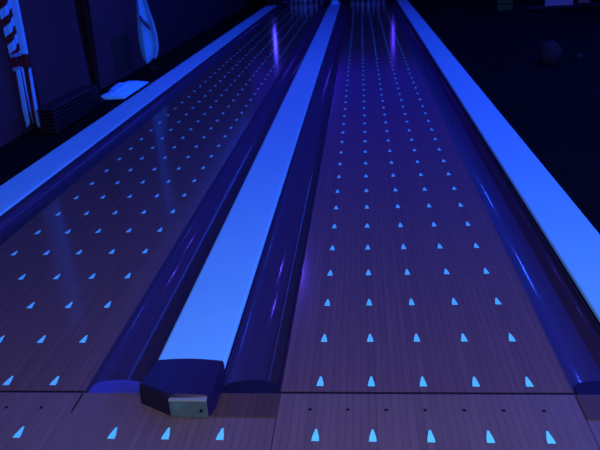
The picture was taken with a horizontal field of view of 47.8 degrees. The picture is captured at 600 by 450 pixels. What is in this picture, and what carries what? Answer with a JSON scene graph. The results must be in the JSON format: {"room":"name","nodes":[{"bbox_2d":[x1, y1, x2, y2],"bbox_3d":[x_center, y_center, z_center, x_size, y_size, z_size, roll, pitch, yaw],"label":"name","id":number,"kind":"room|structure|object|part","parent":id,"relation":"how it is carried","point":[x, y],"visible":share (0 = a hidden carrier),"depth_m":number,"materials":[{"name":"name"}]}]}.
{"room":"sports facility","nodes":[
{"label":"sports facility","id":0,"kind":"room"},
{"bbox_2d":[0,0,257,146],"bbox_3d":[-2.551,-3.757,9.258,0.150,3.470,26.500,-1,22,6],"label":"wall","id":1,"kind":"structure","parent":0,"point":[59,65],"depth_m":7.81,"materials":[{"name":"blue paint"}]},
{"bbox_2d":[111,32,132,75],"bbox_3d":[-2.435,-2.353,9.291,0.016,0.500,0.700,-1,22,6],"label":"air vent","id":2,"kind":"object","parent":1,"relation":"in","point":[121,49],"visible":1,"depth_m":9.25,"materials":[{"name":"black"}]},
{"bbox_2d":[0,0,599,449],"bbox_3d":[3.637,-2.333,9.305,12.100,0.121,26.500,-1,22,6],"label":"floor","id":3,"kind":"structure","parent":0,"point":[28,421],"depth_m":2.51,"materials":[{"name":"brown wood"}]},
{"bbox_2d":[0,0,41,131],"bbox_3d":[-2.605,-2.057,6.141,0.150,2.470,0.260,4,23,17],"label":"flag stand","id":4,"kind":"object","parent":3,"relation":"on","point":[10,10],"visible":0.92,"depth_m":6.30,"materials":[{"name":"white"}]},
{"bbox_2d":[37,85,100,134],"bbox_3d":[-2.331,-1.191,6.902,0.160,0.262,1.170,-1,22,6],"label":"rack","id":5,"kind":"object","parent":3,"relation":"on","point":[60,113],"visible":1,"depth_m":6.70,"materials":[{"name":"black metal"}]},
{"bbox_2d":[74,0,105,102],"bbox_3d":[-2.372,-2.546,7.292,0.158,2.470,0.166,-9,23,-14],"label":"pole","id":6,"kind":"object","parent":3,"relation":"on","point":[82,6],"visible":0.91,"depth_m":7.44,"materials":[{"name":"black metal"}]},
{"bbox_2d":[101,81,147,99],"bbox_3d":[-2.201,-1.697,8.348,0.380,0.087,0.980,-1,22,6],"label":"cloth","id":7,"kind":"object","parent":3,"relation":"on","point":[120,90],"visible":0.98,"depth_m":8.16,"materials":[{"name":"fabric"}]},
{"bbox_2d":[136,0,158,70],"bbox_3d":[-2.188,-3.353,9.224,0.206,2.470,0.252,-18,26,-31],"label":"surfboard","id":8,"kind":"object","parent":3,"relation":"on","point":[147,33],"visible":1,"depth_m":9.47,"materials":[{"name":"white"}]},
{"bbox_2d":[139,359,225,416],"bbox_3d":[-0.442,0.600,2.498,0.290,0.094,0.238,-1,22,6],"label":"end cap","id":9,"kind":"object","parent":3,"relation":"on","point":[172,387],"visible":1,"depth_m":2.46,"materials":[{"name":"plastic"}]},
{"bbox_3d":[-0.394,0.651,2.395,0.136,0.070,0.008,-1,22,6],"label":"plate","id":10,"kind":"part","parent":9,"relation":"part of","materials":[{"name":"metal"}]},
{"bbox_2d":[211,394,279,417],"bbox_3d":[-0.195,0.654,2.455,0.230,0.004,0.133,-1,22,6],"label":"board","id":11,"kind":"object","parent":3,"relation":"on","point":[228,405],"visible":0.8,"depth_m":2.45,"materials":[{"name":"brown wood"}]},
{"bbox_2d":[494,0,512,11],"bbox_3d":[4.332,-5.000,14.335,0.340,0.903,0.325,-1,22,6],"label":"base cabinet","id":12,"kind":"object","parent":3,"relation":"on","point":[499,5],"visible":1,"depth_m":14.32,"materials":[{"name":"grey wood"}]},
{"bbox_2d":[540,40,562,64],"bbox_3d":[3.120,-2.146,8.395,0.266,0.290,0.172,-1,22,6],"label":"ball","id":13,"kind":"object","parent":3,"relation":"on","point":[551,51],"visible":1,"depth_m":8.35,"materials":[{"name":"blue"}]},
{"bbox_2d":[524,3,599,10],"bbox_3d":[5.859,-4.615,14.298,2.050,0.053,0.600,-1,22,6],"label":"countertop","id":14,"kind":"structure","parent":3,"relation":"on","point":[591,5],"depth_m":14.11,"materials":[{"name":"black stone"}]},
{"bbox_2d":[543,0,573,6],"bbox_3d":[5.431,-4.822,14.174,0.610,0.470,0.140,-1,22,6],"label":"screen","id":15,"kind":"object","parent":14,"relation":"on","point":[555,3],"visible":1,"depth_m":14.20,"materials":[{"name":"purple glass"}]},
{"bbox_2d":[576,0,590,5],"bbox_3d":[5.938,-4.832,14.125,0.290,0.470,0.140,-1,22,6],"label":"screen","id":16,"kind":"object","parent":14,"relation":"on","point":[578,2],"visible":1,"depth_m":14.16,"materials":[{"name":"purple glass"}]},
{"bbox_3d":[5.935,-4.834,14.090,0.250,0.400,0.002,-1,22,6],"label":"panel","id":17,"kind":"part","parent":16,"relation":"part of","materials":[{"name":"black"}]},
{"bbox_2d":[576,54,582,60],"bbox_3d":[3.539,-2.124,8.564,0.084,0.075,0.083,-1,22,6],"label":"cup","id":18,"kind":"object","parent":3,"relation":"on","point":[579,57],"visible":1,"depth_m":8.54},
{"bbox_2d":[576,395,599,419],"bbox_3d":[1.216,0.626,2.318,0.487,0.004,0.133,-1,22,6],"label":"board","id":19,"kind":"object","parent":3,"relation":"on","point":[590,404],"visible":1,"depth_m":2.34,"materials":[{"name":"brown wood"}]},
{"bbox_3d":[0.403,-3.235,12.239,3.955,0.070,20.937,-1,22,6],"label":"floor","id":20,"kind":"structure","parent":0,"visible":0},
{"bbox_2d":[0,5,275,217],"bbox_3d":[-1.534,-2.707,10.934,0.299,0.142,17.759,-1,22,6],"label":"divider","id":21,"kind":"object","parent":20,"relation":"on","point":[21,186],"visible":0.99,"depth_m":6.38,"materials":[{"name":"plastic"}]},
{"bbox_2d":[0,3,285,245],"bbox_3d":[-1.211,-2.982,11.522,0.231,0.067,19.156,-1,22,6],"label":"gutter","id":22,"kind":"object","parent":20,"relation":"on","point":[20,215],"visible":0.72,"depth_m":5.93,"materials":[{"name":"plastic"}]},
{"bbox_2d":[0,0,323,392],"bbox_3d":[-0.569,-2.974,11.468,1.054,0.121,19.157,-1,22,6],"label":"lane","id":23,"kind":"object","parent":20,"relation":"on","point":[72,278],"visible":1,"depth_m":4.15,"materials":[{"name":"brown wood"}]},
{"bbox_2d":[86,0,331,392],"bbox_3d":[0.071,-3.008,11.397,0.231,0.067,19.156,-1,22,6],"label":"gutter","id":24,"kind":"object","parent":20,"relation":"on","point":[142,341],"visible":0.72,"depth_m":3.73,"materials":[{"name":"plastic"}]},
{"bbox_2d":[158,2,340,372],"bbox_3d":[0.281,-2.756,10.790,0.286,0.142,17.690,-1,22,6],"label":"divider","id":25,"kind":"object","parent":20,"relation":"on","point":[207,326],"visible":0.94,"depth_m":3.79,"materials":[{"name":"plastic"}]},
{"bbox_2d":[332,0,337,4],"bbox_3d":[0.942,-5.983,18.186,0.170,0.104,0.200,-1,22,6],"label":"sensor box","id":26,"kind":"object","parent":25,"relation":"on","point":[334,2],"visible":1,"depth_m":18.10,"materials":[{"name":"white plastic"}]},
{"bbox_2d":[221,0,349,393],"bbox_3d":[0.594,-3.018,11.347,0.231,0.067,19.156,-1,22,6],"label":"gutter","id":27,"kind":"object","parent":20,"relation":"on","point":[257,362],"visible":0.94,"depth_m":3.64,"materials":[{"name":"plastic"}]},
{"bbox_2d":[281,0,573,394],"bbox_3d":[1.236,-3.010,11.293,1.054,0.121,19.157,-1,22,6],"label":"lane","id":28,"kind":"object","parent":20,"relation":"on","point":[409,284],"visible":1,"depth_m":3.46,"materials":[{"name":"brown wood"}]},
{"bbox_2d":[387,0,599,394],"bbox_3d":[1.876,-3.044,11.222,0.231,0.067,19.156,-1,22,6],"label":"gutter","id":29,"kind":"object","parent":20,"relation":"on","point":[572,332],"visible":0.93,"depth_m":3.62,"materials":[{"name":"plastic"}]},
{"bbox_2d":[396,0,599,326],"bbox_3d":[2.083,-2.779,10.583,0.282,0.142,17.759,-1,22,6],"label":"divider","id":30,"kind":"object","parent":20,"relation":"on","point":[569,234],"visible":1,"depth_m":4.41,"materials":[{"name":"plastic"}]}
]}

